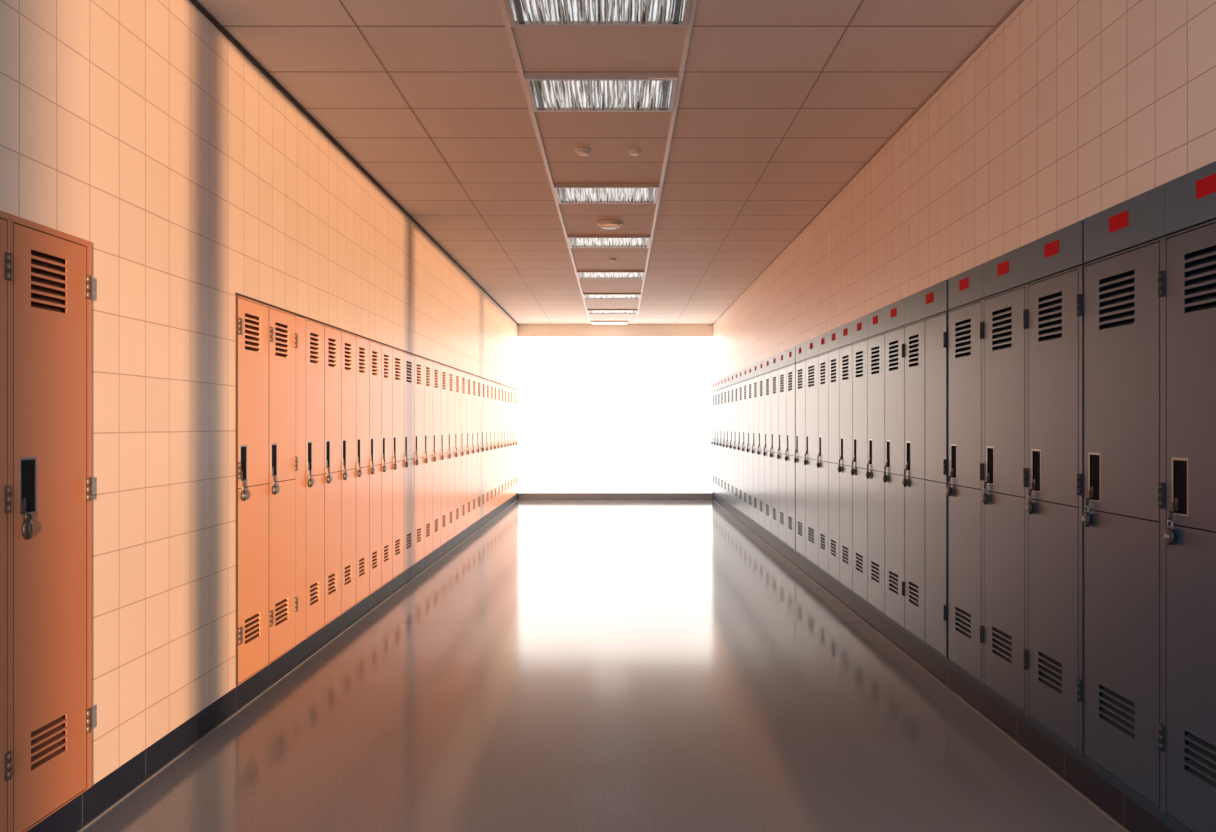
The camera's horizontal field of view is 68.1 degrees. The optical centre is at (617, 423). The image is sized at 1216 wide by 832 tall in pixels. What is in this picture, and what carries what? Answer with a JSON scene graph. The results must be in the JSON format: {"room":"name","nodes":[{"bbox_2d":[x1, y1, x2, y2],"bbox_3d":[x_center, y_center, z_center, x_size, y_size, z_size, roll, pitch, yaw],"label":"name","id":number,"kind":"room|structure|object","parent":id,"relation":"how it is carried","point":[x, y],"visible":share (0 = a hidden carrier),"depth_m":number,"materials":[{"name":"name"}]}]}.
{"room":"school corridor","nodes":[
{"label":"school corridor","id":0,"kind":"room"},
{"bbox_2d":[0,0,517,785],"bbox_3d":[-2.117,-0.219,7.650,0.606,3.178,17.300,0,0,0],"label":"wall","id":1,"kind":"structure","parent":0,"point":[138,131],"depth_m":3.69,"materials":[{"name":"beige tile"}]},
{"bbox_2d":[0,210,91,787],"bbox_3d":[-1.812,0.311,2.691,0.004,1.874,0.814,0,0,0],"label":"trim","id":2,"kind":"structure","parent":1,"relation":"attached to","point":[2,213],"depth_m":3.09,"materials":[{"name":"orange metal"}]},
{"bbox_2d":[27,493,517,831],"bbox_3d":[-2.056,1.310,7.650,0.488,0.121,17.300,0,0,0],"label":"baseboard","id":3,"kind":"structure","parent":1,"relation":"attached to","point":[81,810],"depth_m":3.99,"materials":[{"name":"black rubber"}]},
{"bbox_2d":[0,215,11,831],"bbox_3d":[-2.011,0.318,2.484,0.438,1.860,0.395,0,0,0],"label":"locker","id":4,"kind":"object","parent":3,"relation":"on","point":[5,255],"visible":1,"depth_m":2.65,"materials":[{"name":"orange metal"}]},
{"bbox_2d":[10,219,90,831],"bbox_3d":[-2.011,0.318,2.883,0.438,1.860,0.397,0,0,0],"label":"locker","id":5,"kind":"object","parent":3,"relation":"on","point":[50,285],"visible":0.99,"depth_m":2.86,"materials":[{"name":"orange metal"}]},
{"bbox_2d":[237,295,268,685],"bbox_3d":[-2.011,0.318,4.474,0.438,1.860,0.386,0,0,0],"label":"locker","id":6,"kind":"object","parent":3,"relation":"on","point":[252,316],"visible":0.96,"depth_m":4.47,"materials":[{"name":"orange metal"}]},
{"bbox_2d":[241,485,246,500],"bbox_3d":[-1.794,0.331,4.323,0.025,0.078,0.037,0,0,0],"label":"padlock","id":7,"kind":"object","parent":6,"relation":"hanging from","point":[243,492],"visible":1,"depth_m":4.31,"materials":[{"name":"metal"}]},
{"bbox_2d":[269,306,296,663],"bbox_3d":[-2.011,0.318,4.864,0.438,1.860,0.390,0,0,0],"label":"locker","id":8,"kind":"object","parent":3,"relation":"on","point":[282,324],"visible":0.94,"depth_m":4.87,"materials":[{"name":"orange metal"}]},
{"bbox_2d":[272,480,277,494],"bbox_3d":[-1.794,0.331,4.710,0.025,0.078,0.037,0,0,0],"label":"padlock","id":9,"kind":"object","parent":8,"relation":"hanging from","point":[274,487],"visible":1,"depth_m":4.70,"materials":[{"name":"metal"}]},
{"bbox_2d":[296,316,305,644],"bbox_3d":[-2.020,0.320,5.138,0.420,1.856,0.158,0,0,0],"label":"filler panel","id":10,"kind":"object","parent":3,"relation":"on","point":[300,322],"visible":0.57,"depth_m":5.15,"materials":[{"name":"orange metal"}]},
{"bbox_2d":[304,318,324,638],"bbox_3d":[-2.011,0.318,5.385,0.438,1.860,0.333,0,0,0],"label":"locker","id":11,"kind":"object","parent":3,"relation":"on","point":[315,331],"visible":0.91,"depth_m":5.40,"materials":[{"name":"orange metal"}]},
{"bbox_2d":[308,474,312,486],"bbox_3d":[-1.794,0.331,5.257,0.025,0.078,0.037,0,0,0],"label":"padlock","id":12,"kind":"object","parent":11,"relation":"hanging from","point":[310,482],"visible":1,"depth_m":5.25,"materials":[{"name":"metal"}]},
{"bbox_2d":[325,325,340,625],"bbox_3d":[-2.011,0.318,5.719,0.438,1.860,0.333,0,0,0],"label":"locker","id":13,"kind":"object","parent":3,"relation":"on","point":[332,335],"visible":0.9,"depth_m":5.73,"materials":[{"name":"orange metal"}]},
{"bbox_2d":[326,471,330,483],"bbox_3d":[-1.794,0.331,5.591,0.025,0.078,0.037,0,0,0],"label":"padlock","id":14,"kind":"object","parent":13,"relation":"hanging from","point":[328,478],"visible":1,"depth_m":5.58,"materials":[{"name":"metal"}]},
{"bbox_2d":[341,331,355,614],"bbox_3d":[-2.011,0.318,6.053,0.438,1.860,0.333,0,0,0],"label":"locker","id":15,"kind":"object","parent":3,"relation":"on","point":[348,341],"visible":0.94,"depth_m":6.07,"materials":[{"name":"orange metal"}]},
{"bbox_2d":[356,336,368,603],"bbox_3d":[-2.011,0.318,6.387,0.438,1.860,0.333,0,0,0],"label":"locker","id":16,"kind":"object","parent":3,"relation":"on","point":[362,344],"visible":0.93,"depth_m":6.38,"materials":[{"name":"orange metal"}]},
{"bbox_2d":[369,340,380,594],"bbox_3d":[-2.011,0.318,6.721,0.438,1.860,0.333,0,0,0],"label":"locker","id":17,"kind":"object","parent":3,"relation":"on","point":[374,347],"visible":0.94,"depth_m":6.72,"materials":[{"name":"orange metal"}]},
{"bbox_2d":[381,344,391,586],"bbox_3d":[-2.011,0.318,7.055,0.438,1.860,0.333,0,0,0],"label":"locker","id":18,"kind":"object","parent":3,"relation":"on","point":[386,351],"visible":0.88,"depth_m":7.04,"materials":[{"name":"orange metal"}]},
{"bbox_2d":[392,348,403,578],"bbox_3d":[-2.011,0.318,7.419,0.438,1.860,0.393,0,0,0],"label":"locker","id":19,"kind":"object","parent":3,"relation":"on","point":[397,355],"visible":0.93,"depth_m":7.42,"materials":[{"name":"orange metal"}]},
{"bbox_2d":[404,352,414,570],"bbox_3d":[-2.011,0.318,7.812,0.438,1.860,0.393,0,0,0],"label":"locker","id":20,"kind":"object","parent":3,"relation":"on","point":[409,359],"visible":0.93,"depth_m":7.81,"materials":[{"name":"orange metal"}]},
{"bbox_2d":[415,356,423,563],"bbox_3d":[-2.011,0.318,8.206,0.438,1.860,0.393,0,0,0],"label":"locker","id":21,"kind":"object","parent":3,"relation":"on","point":[419,362],"visible":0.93,"depth_m":8.21,"materials":[{"name":"orange metal"}]},
{"bbox_2d":[424,359,432,556],"bbox_3d":[-2.011,0.318,8.599,0.438,1.860,0.393,0,0,0],"label":"locker","id":22,"kind":"object","parent":3,"relation":"on","point":[428,365],"visible":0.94,"depth_m":8.60,"materials":[{"name":"orange metal"}]},
{"bbox_2d":[433,362,440,550],"bbox_3d":[-2.011,0.318,8.992,0.438,1.860,0.393,0,0,0],"label":"locker","id":23,"kind":"object","parent":3,"relation":"on","point":[436,366],"visible":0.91,"depth_m":9.02,"materials":[{"name":"orange metal"}]},
{"bbox_2d":[441,364,447,545],"bbox_3d":[-2.011,0.318,9.386,0.438,1.860,0.393,0,0,0],"label":"locker","id":24,"kind":"object","parent":3,"relation":"on","point":[444,369],"visible":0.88,"depth_m":9.39,"materials":[{"name":"orange metal"}]},
{"bbox_2d":[448,367,454,540],"bbox_3d":[-2.011,0.318,9.779,0.438,1.860,0.393,0,0,0],"label":"locker","id":25,"kind":"object","parent":3,"relation":"on","point":[451,371],"visible":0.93,"depth_m":9.78,"materials":[{"name":"orange metal"}]},
{"bbox_2d":[455,369,460,535],"bbox_3d":[-2.011,0.318,10.172,0.438,1.860,0.393,0,0,0],"label":"locker","id":26,"kind":"object","parent":3,"relation":"on","point":[457,372],"visible":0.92,"depth_m":10.21,"materials":[{"name":"orange metal"}]},
{"bbox_2d":[461,371,466,531],"bbox_3d":[-2.011,0.318,10.566,0.438,1.860,0.393,0,0,0],"label":"locker","id":27,"kind":"object","parent":3,"relation":"on","point":[463,374],"visible":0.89,"depth_m":10.61,"materials":[{"name":"orange metal"}]},
{"bbox_2d":[467,373,471,527],"bbox_3d":[-2.011,0.318,10.959,0.438,1.860,0.393,0,0,0],"label":"locker","id":28,"kind":"object","parent":3,"relation":"on","point":[469,376],"visible":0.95,"depth_m":10.97,"materials":[{"name":"orange metal"}]},
{"bbox_2d":[472,375,476,523],"bbox_3d":[-2.011,0.318,11.353,0.438,1.860,0.393,0,0,0],"label":"locker","id":29,"kind":"object","parent":3,"relation":"on","point":[474,378],"visible":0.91,"depth_m":11.35,"materials":[{"name":"orange metal"}]},
{"bbox_2d":[477,377,481,520],"bbox_3d":[-2.011,0.318,11.746,0.438,1.860,0.393,0,0,0],"label":"locker","id":30,"kind":"object","parent":3,"relation":"on","point":[479,380],"visible":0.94,"depth_m":11.76,"materials":[{"name":"orange metal"}]},
{"bbox_2d":[482,378,485,516],"bbox_3d":[-2.011,0.318,12.139,0.438,1.860,0.393,0,0,0],"label":"locker","id":31,"kind":"object","parent":3,"relation":"on","point":[483,380],"visible":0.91,"depth_m":12.20,"materials":[{"name":"orange metal"}]},
{"bbox_2d":[486,380,489,514],"bbox_3d":[-2.011,0.318,12.533,0.438,1.860,0.393,0,0,0],"label":"locker","id":32,"kind":"object","parent":3,"relation":"on","point":[487,381],"visible":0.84,"depth_m":12.58,"materials":[{"name":"orange metal"}]},
{"bbox_2d":[490,381,493,511],"bbox_3d":[-2.011,0.318,12.926,0.438,1.860,0.393,0,0,0],"label":"locker","id":33,"kind":"object","parent":3,"relation":"on","point":[491,382],"visible":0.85,"depth_m":12.98,"materials":[{"name":"orange metal"}]},
{"bbox_2d":[494,382,496,508],"bbox_3d":[-2.011,0.318,13.320,0.438,1.860,0.393,0,0,0],"label":"locker","id":34,"kind":"object","parent":3,"relation":"on","point":[495,384],"visible":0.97,"depth_m":13.30,"materials":[{"name":"orange metal"}]},
{"bbox_2d":[497,383,500,506],"bbox_3d":[-2.011,0.318,13.713,0.438,1.860,0.393,0,0,0],"label":"locker","id":35,"kind":"object","parent":3,"relation":"on","point":[498,385],"visible":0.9,"depth_m":13.75,"materials":[{"name":"orange metal"}]},
{"bbox_2d":[501,385,503,503],"bbox_3d":[-2.011,0.318,14.106,0.438,1.860,0.393,0,0,0],"label":"locker","id":36,"kind":"object","parent":3,"relation":"on","point":[502,386],"visible":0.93,"depth_m":14.10,"materials":[{"name":"orange metal"}]},
{"bbox_2d":[504,386,506,501],"bbox_3d":[-2.011,0.318,14.500,0.438,1.860,0.393,0,0,0],"label":"locker","id":37,"kind":"object","parent":3,"relation":"on","point":[505,387],"visible":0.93,"depth_m":14.48,"materials":[{"name":"orange metal"}]},
{"bbox_2d":[507,387,509,499],"bbox_3d":[-2.011,0.318,14.893,0.438,1.860,0.393,0,0,0],"label":"locker","id":38,"kind":"object","parent":3,"relation":"on","point":[508,388],"visible":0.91,"depth_m":14.88,"materials":[{"name":"orange metal"}]},
{"bbox_2d":[510,388,512,497],"bbox_3d":[-2.011,0.318,15.287,0.438,1.860,0.393,0,0,0],"label":"locker","id":39,"kind":"object","parent":3,"relation":"on","point":[511,389],"visible":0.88,"depth_m":15.29,"materials":[{"name":"orange metal"}]},
{"bbox_2d":[513,389,514,495],"bbox_3d":[-2.011,0.318,15.680,0.438,1.860,0.393,0,0,0],"label":"locker","id":40,"kind":"object","parent":3,"relation":"on","point":[513,389],"visible":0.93,"depth_m":15.74,"materials":[{"name":"orange metal"}]},
{"bbox_2d":[515,389,517,494],"bbox_3d":[-2.011,0.318,16.073,0.438,1.860,0.393,0,0,0],"label":"locker","id":41,"kind":"object","parent":3,"relation":"on","point":[516,391],"visible":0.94,"depth_m":16.05,"materials":[{"name":"orange metal"}]},
{"bbox_2d":[189,0,518,324],"bbox_3d":[-1.806,-1.800,7.650,0.016,0.016,17.300,0,0,0],"label":"trim","id":42,"kind":"structure","parent":1,"relation":"attached to","point":[195,3],"depth_m":5.25,"materials":[{"name":"black metal"}]},
{"bbox_2d":[235,292,517,686],"bbox_3d":[-1.811,0.312,10.281,0.006,1.871,12.038,0,0,0],"label":"trim","id":43,"kind":"structure","parent":1,"relation":"attached to","point":[236,294],"depth_m":4.27,"materials":[{"name":"metal"}]},
{"bbox_2d":[81,500,1124,831],"bbox_3d":[1.650,1.420,3.600,8.700,0.100,26.000,0,0,0],"label":"floor","id":44,"kind":"structure","parent":0,"point":[568,665],"depth_m":4.21,"materials":[{"name":"tile"}]},
{"bbox_2d":[197,0,1018,323],"bbox_3d":[0.000,-1.858,7.800,5.000,0.100,17.600,0,0,0],"label":"ceiling","id":45,"kind":"structure","parent":0,"point":[751,66],"depth_m":5.34,"materials":[{"name":"beige tile"}]},
{"bbox_2d":[339,0,551,322],"bbox_3d":[-1.188,-1.806,7.650,0.007,0.003,17.300,0,0,0],"label":"trim","id":46,"kind":"structure","parent":45,"relation":"attached to","point":[345,9],"depth_m":5.29,"materials":[{"name":"metal"}]},
{"bbox_2d":[498,0,590,324],"bbox_3d":[-0.498,-1.803,7.650,0.026,0.010,17.300,0,0,0],"label":"trim","id":47,"kind":"structure","parent":45,"relation":"attached to","point":[501,3],"depth_m":5.29,"materials":[{"name":"white metal"}]},
{"bbox_2d":[575,148,590,155],"bbox_3d":[-0.231,-1.793,5.940,0.104,0.031,0.104,0,0,0],"label":"sprinkler","id":48,"kind":"object","parent":45,"relation":"attached to","point":[580,151],"visible":1,"depth_m":5.91,"materials":[{"name":"white plastic"}]},
{"bbox_2d":[504,0,691,26],"bbox_3d":[-0.086,-1.797,3.805,0.792,0.022,0.490,0,0,0],"label":"recessed light","id":49,"kind":"object","parent":45,"relation":"in","point":[521,13],"visible":1,"depth_m":3.94,"materials":[{"name":"plastic"}]},
{"bbox_2d":[525,75,677,111],"bbox_3d":[-0.086,-1.797,4.905,0.792,0.022,0.490,0,0,0],"label":"recessed light","id":50,"kind":"object","parent":45,"relation":"in","point":[547,93],"visible":1,"depth_m":4.88,"materials":[{"name":"plastic"}]},
{"bbox_2d":[554,185,658,203],"bbox_3d":[-0.086,-1.797,7.045,0.792,0.022,0.490,0,0,0],"label":"recessed light","id":51,"kind":"object","parent":45,"relation":"in","point":[566,194],"visible":1,"depth_m":7.04,"materials":[{"name":"plastic"}]},
{"bbox_2d":[568,235,649,247],"bbox_3d":[-0.086,-1.797,8.875,0.792,0.022,0.490,0,0,0],"label":"recessed light","id":52,"kind":"object","parent":45,"relation":"in","point":[575,241],"visible":1,"depth_m":8.86,"materials":[{"name":"plastic"}]},
{"bbox_2d":[597,220,621,229],"bbox_3d":[-0.075,-1.785,8.090,0.230,0.046,0.230,0,0,0],"label":"smoke detector","id":53,"kind":"object","parent":45,"relation":"attached to","point":[604,224],"visible":1,"depth_m":8.02,"materials":[{"name":"white plastic"}]},
{"bbox_2d":[591,321,627,323],"bbox_3d":[-0.150,-1.787,15.850,0.640,0.042,0.180,0,0,0],"label":"ceiling light","id":54,"kind":"object","parent":45,"relation":"attached to","point":[592,322],"visible":1,"depth_m":15.77,"materials":[{"name":"white"}]},
{"bbox_2d":[577,270,643,278],"bbox_3d":[-0.086,-1.797,10.845,0.792,0.022,0.490,0,0,0],"label":"recessed light","id":55,"kind":"object","parent":45,"relation":"in","point":[582,274],"visible":1,"depth_m":10.82,"materials":[{"name":"plastic"}]},
{"bbox_2d":[583,293,639,298],"bbox_3d":[-0.086,-1.797,12.665,0.792,0.022,0.490,0,0,0],"label":"recessed light","id":56,"kind":"object","parent":45,"relation":"in","point":[586,295],"visible":1,"depth_m":12.64,"materials":[{"name":"plastic"}]},
{"bbox_2d":[587,309,637,313],"bbox_3d":[-0.086,-1.797,14.395,0.792,0.022,0.490,0,0,0],"label":"recessed light","id":57,"kind":"object","parent":45,"relation":"in","point":[590,311],"visible":1,"depth_m":14.43,"materials":[{"name":"plastic"}]},
{"bbox_2d":[628,149,640,155],"bbox_3d":[0.108,-1.797,5.960,0.090,0.023,0.090,0,0,0],"label":"sprinkler","id":58,"kind":"object","parent":45,"relation":"attached to","point":[634,152],"visible":1,"depth_m":5.94,"materials":[{"name":"white plastic"}]},
{"bbox_2d":[635,0,696,324],"bbox_3d":[0.325,-1.803,7.650,0.024,0.010,17.300,0,0,0],"label":"trim","id":59,"kind":"structure","parent":45,"relation":"attached to","point":[693,2],"depth_m":5.26,"materials":[{"name":"white metal"}]},
{"bbox_2d":[676,0,863,322],"bbox_3d":[1.044,-1.806,7.650,0.007,0.003,17.300,0,0,0],"label":"trim","id":60,"kind":"structure","parent":45,"relation":"attached to","point":[862,0],"depth_m":5.28,"materials":[{"name":"metal"}]},
{"bbox_2d":[518,324,712,391],"bbox_3d":[0.000,-0.219,16.380,4.840,3.178,0.160,0,0,0],"label":"wall","id":61,"kind":"structure","parent":0,"point":[524,330],"depth_m":16.30,"materials":[{"name":"beige paint"}]},
{"bbox_2d":[518,337,711,492],"bbox_3d":[-0.046,-0.167,16.374,3.528,2.837,0.008,0,0,0],"label":"window","id":62,"kind":"structure","parent":61,"relation":"in","point":[596,414],"depth_m":16.37,"materials":[{"name":"white glass"}]},
{"bbox_2d":[518,493,712,499],"bbox_3d":[-0.046,1.311,16.372,3.528,0.118,0.175,0,0,0],"label":"baseboard","id":63,"kind":"structure","parent":61,"relation":"attached to","point":[521,496],"depth_m":16.29,"materials":[{"name":"stone"}]},
{"bbox_2d":[713,0,1215,381],"bbox_3d":[2.071,-0.219,8.960,0.698,3.178,14.680,0,0,0],"label":"wall","id":64,"kind":"structure","parent":0,"point":[1069,112],"depth_m":3.97,"materials":[{"name":"beige tile"}]},
{"bbox_2d":[712,0,1023,324],"bbox_3d":[1.716,-1.802,8.960,0.012,0.012,14.680,0,0,0],"label":"trim","id":65,"kind":"structure","parent":64,"relation":"attached to","point":[1019,2],"depth_m":5.26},
{"bbox_2d":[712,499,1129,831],"bbox_3d":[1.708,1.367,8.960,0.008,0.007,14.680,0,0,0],"label":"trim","id":66,"kind":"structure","parent":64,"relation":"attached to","point":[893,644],"depth_m":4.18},
{"bbox_2d":[712,492,1187,831],"bbox_3d":[1.942,1.232,8.960,0.476,0.031,14.680,0,0,0],"label":"trim","id":67,"kind":"structure","parent":64,"relation":"attached to","point":[1170,823],"depth_m":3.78,"materials":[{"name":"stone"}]},
{"bbox_2d":[711,382,714,492],"bbox_3d":[1.901,0.234,16.046,0.438,1.963,0.448,0,0,0],"label":"locker","id":68,"kind":"object","parent":67,"relation":"on","point":[713,383],"visible":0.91,"depth_m":16.02,"materials":[{"name":"grey metal"}]},
{"bbox_2d":[714,380,717,494],"bbox_3d":[1.901,0.234,15.597,0.438,1.963,0.448,0,0,0],"label":"locker","id":69,"kind":"object","parent":67,"relation":"on","point":[716,382],"visible":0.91,"depth_m":15.53,"materials":[{"name":"grey metal"}]},
{"bbox_2d":[717,379,720,496],"bbox_3d":[1.901,0.234,15.148,0.438,1.963,0.448,0,0,0],"label":"locker","id":70,"kind":"object","parent":67,"relation":"on","point":[719,380],"visible":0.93,"depth_m":15.07,"materials":[{"name":"grey metal"}]},
{"bbox_2d":[720,378,724,498],"bbox_3d":[1.901,0.234,14.699,0.438,1.963,0.448,0,0,0],"label":"locker","id":71,"kind":"object","parent":67,"relation":"on","point":[722,379],"visible":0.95,"depth_m":14.64,"materials":[{"name":"grey metal"}]},
{"bbox_2d":[723,376,727,501],"bbox_3d":[1.901,0.234,14.250,0.438,1.963,0.448,0,0,0],"label":"locker","id":72,"kind":"object","parent":67,"relation":"on","point":[725,378],"visible":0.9,"depth_m":14.23,"materials":[{"name":"grey metal"}]},
{"bbox_2d":[726,375,730,503],"bbox_3d":[1.901,0.234,13.802,0.438,1.963,0.448,0,0,0],"label":"locker","id":73,"kind":"object","parent":67,"relation":"on","point":[728,441],"visible":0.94,"depth_m":13.85,"materials":[{"name":"grey metal"}]},
{"bbox_2d":[730,373,734,506],"bbox_3d":[1.901,0.234,13.353,0.438,1.963,0.448,0,0,0],"label":"locker","id":74,"kind":"object","parent":67,"relation":"on","point":[733,374],"visible":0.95,"depth_m":13.35,"materials":[{"name":"grey metal"}]},
{"bbox_2d":[734,371,738,509],"bbox_3d":[1.901,0.234,12.904,0.438,1.963,0.448,0,0,0],"label":"locker","id":75,"kind":"object","parent":67,"relation":"on","point":[736,441],"visible":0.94,"depth_m":12.91,"materials":[{"name":"grey metal"}]},
{"bbox_2d":[738,369,742,512],"bbox_3d":[1.901,0.234,12.455,0.438,1.963,0.448,0,0,0],"label":"locker","id":76,"kind":"object","parent":67,"relation":"on","point":[740,443],"visible":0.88,"depth_m":12.49,"materials":[{"name":"grey metal"}]},
{"bbox_2d":[742,367,747,516],"bbox_3d":[1.901,0.234,12.006,0.438,1.963,0.448,0,0,0],"label":"locker","id":77,"kind":"object","parent":67,"relation":"on","point":[745,370],"visible":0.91,"depth_m":12.00,"materials":[{"name":"grey metal"}]},
{"bbox_2d":[747,365,753,519],"bbox_3d":[1.901,0.234,11.557,0.438,1.963,0.448,0,0,0],"label":"locker","id":78,"kind":"object","parent":67,"relation":"on","point":[750,368],"visible":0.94,"depth_m":11.55,"materials":[{"name":"grey metal"}]},
{"bbox_2d":[752,362,759,523],"bbox_3d":[1.901,0.234,11.108,0.438,1.963,0.448,0,0,0],"label":"locker","id":79,"kind":"object","parent":67,"relation":"on","point":[756,375],"visible":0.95,"depth_m":11.13,"materials":[{"name":"grey metal"}]},
{"bbox_2d":[758,360,765,528],"bbox_3d":[1.901,0.234,10.660,0.438,1.963,0.448,0,0,0],"label":"locker","id":80,"kind":"object","parent":67,"relation":"on","point":[762,373],"visible":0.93,"depth_m":10.66,"materials":[{"name":"grey metal"}]},
{"bbox_2d":[764,357,770,532],"bbox_3d":[1.901,0.234,10.211,0.438,1.963,0.448,0,0,0],"label":"locker","id":81,"kind":"object","parent":67,"relation":"on","point":[767,447],"visible":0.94,"depth_m":10.23,"materials":[{"name":"grey metal"}]},
{"bbox_2d":[770,354,777,537],"bbox_3d":[1.901,0.234,9.762,0.438,1.963,0.448,0,0,0],"label":"locker","id":82,"kind":"object","parent":67,"relation":"on","point":[774,359],"visible":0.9,"depth_m":9.78,"materials":[{"name":"grey metal"}]},
{"bbox_2d":[778,350,785,543],"bbox_3d":[1.901,0.234,9.313,0.438,1.963,0.448,0,0,0],"label":"locker","id":83,"kind":"object","parent":67,"relation":"on","point":[781,356],"visible":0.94,"depth_m":9.36,"materials":[{"name":"grey metal"}]},
{"bbox_2d":[785,346,795,550],"bbox_3d":[1.901,0.234,8.864,0.438,1.963,0.448,0,0,0],"label":"locker","id":84,"kind":"object","parent":67,"relation":"on","point":[790,353],"visible":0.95,"depth_m":8.87,"materials":[{"name":"grey metal"}]},
{"bbox_2d":[795,342,805,557],"bbox_3d":[1.901,0.234,8.387,0.438,1.963,0.456,0,0,0],"label":"locker","id":85,"kind":"object","parent":67,"relation":"on","point":[800,452],"visible":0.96,"depth_m":8.38,"materials":[{"name":"grey metal"}]},
{"bbox_2d":[805,336,817,566],"bbox_3d":[1.901,0.234,7.899,0.438,1.963,0.519,0,0,0],"label":"locker","id":86,"kind":"object","parent":67,"relation":"on","point":[811,455],"visible":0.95,"depth_m":7.91,"materials":[{"name":"grey metal"}]},
{"bbox_2d":[817,332,829,573],"bbox_3d":[1.901,0.234,7.455,0.438,1.963,0.366,0,0,0],"label":"locker","id":87,"kind":"object","parent":67,"relation":"on","point":[823,351],"visible":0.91,"depth_m":7.48,"materials":[{"name":"grey metal"}]},
{"bbox_2d":[828,327,841,581],"bbox_3d":[1.909,0.234,7.088,0.422,1.963,0.366,0,0,0],"label":"locker","id":88,"kind":"object","parent":67,"relation":"on","point":[834,347],"visible":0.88,"depth_m":7.10,"materials":[{"name":"grey metal"}]},
{"bbox_2d":[839,321,852,591],"bbox_3d":[1.901,0.234,6.715,0.438,1.963,0.380,0,0,0],"label":"locker","id":89,"kind":"object","parent":67,"relation":"on","point":[846,330],"visible":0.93,"depth_m":6.70,"materials":[{"name":"grey metal"}]},
{"bbox_2d":[852,314,867,601],"bbox_3d":[1.901,0.234,6.327,0.438,1.963,0.394,0,0,0],"label":"locker","id":90,"kind":"object","parent":67,"relation":"on","point":[860,325],"visible":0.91,"depth_m":6.31,"materials":[{"name":"grey metal"}]},
{"bbox_2d":[867,307,884,613],"bbox_3d":[1.901,0.234,5.933,0.438,1.963,0.392,0,0,0],"label":"locker","id":91,"kind":"object","parent":67,"relation":"on","point":[876,319],"visible":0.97,"depth_m":5.94,"materials":[{"name":"grey metal"}]},
{"bbox_2d":[884,298,905,628],"bbox_3d":[1.901,0.234,5.538,0.438,1.963,0.395,0,0,0],"label":"locker","id":92,"kind":"object","parent":67,"relation":"on","point":[895,325],"visible":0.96,"depth_m":5.53,"materials":[{"name":"grey metal"}]},
{"bbox_2d":[904,289,925,642],"bbox_3d":[1.901,0.234,5.162,0.438,1.963,0.355,0,0,0],"label":"locker","id":93,"kind":"object","parent":67,"relation":"on","point":[914,470],"visible":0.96,"depth_m":5.16,"materials":[{"name":"grey metal"}]},
{"bbox_2d":[925,279,949,658],"bbox_3d":[1.904,0.234,4.820,0.432,1.963,0.327,0,0,0],"label":"locker","id":94,"kind":"object","parent":67,"relation":"on","point":[936,296],"visible":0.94,"depth_m":4.79,"materials":[{"name":"grey metal"}]},
{"bbox_2d":[948,263,987,684],"bbox_3d":[1.901,0.234,4.408,0.438,1.963,0.447,0,0,0],"label":"locker","id":95,"kind":"object","parent":67,"relation":"on","point":[966,297],"visible":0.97,"depth_m":4.39,"materials":[{"name":"grey metal"}]},
{"bbox_2d":[946,482,951,496],"bbox_3d":[1.685,0.331,4.586,0.025,0.078,0.037,0,0,0],"label":"padlock","id":96,"kind":"object","parent":95,"relation":"hanging from","point":[949,489],"visible":1,"depth_m":4.57,"materials":[{"name":"metal"}]},
{"bbox_2d":[984,244,1031,716],"bbox_3d":[1.901,0.234,3.958,0.438,1.963,0.450,0,0,0],"label":"locker","id":97,"kind":"object","parent":67,"relation":"on","point":[1006,282],"visible":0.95,"depth_m":3.95,"materials":[{"name":"grey metal"}]},
{"bbox_2d":[981,488,987,503],"bbox_3d":[1.685,0.331,4.138,0.025,0.078,0.037,0,0,0],"label":"padlock","id":98,"kind":"object","parent":97,"relation":"hanging from","point":[984,498],"visible":1,"depth_m":4.13,"materials":[{"name":"metal"}]},
{"bbox_2d":[1028,220,1086,755],"bbox_3d":[1.901,0.234,3.515,0.438,1.963,0.435,0,0,0],"label":"locker","id":99,"kind":"object","parent":67,"relation":"on","point":[1056,263],"visible":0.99,"depth_m":3.50,"materials":[{"name":"grey metal"}]},
{"bbox_2d":[1026,496,1033,513],"bbox_3d":[1.685,0.331,3.687,0.025,0.078,0.037,0,0,0],"label":"padlock","id":100,"kind":"object","parent":99,"relation":"hanging from","point":[1029,507],"visible":1,"depth_m":3.68,"materials":[{"name":"metal"}]},
{"bbox_2d":[1084,184,1168,813],"bbox_3d":[1.901,0.234,3.041,0.438,1.963,0.487,0,0,0],"label":"locker","id":101,"kind":"object","parent":67,"relation":"on","point":[1124,242],"visible":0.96,"depth_m":3.02,"materials":[{"name":"grey metal"}]},
{"bbox_2d":[1082,506,1091,526],"bbox_3d":[1.685,0.331,3.239,0.025,0.078,0.037,0,0,0],"label":"padlock","id":102,"kind":"object","parent":101,"relation":"hanging from","point":[1087,519],"visible":1,"depth_m":3.23,"materials":[{"name":"metal"}]},
{"bbox_2d":[1165,161,1215,831],"bbox_3d":[1.901,0.234,2.574,0.438,1.963,0.445,0,0,0],"label":"locker","id":103,"kind":"object","parent":67,"relation":"on","point":[1190,198],"visible":0.99,"depth_m":2.68,"materials":[{"name":"grey metal"}]},
{"bbox_2d":[1164,520,1175,544],"bbox_3d":[1.685,0.331,2.751,0.025,0.078,0.037,0,0,0],"label":"padlock","id":104,"kind":"object","parent":103,"relation":"hanging from","point":[1170,535],"visible":1,"depth_m":2.74,"materials":[{"name":"metal"}]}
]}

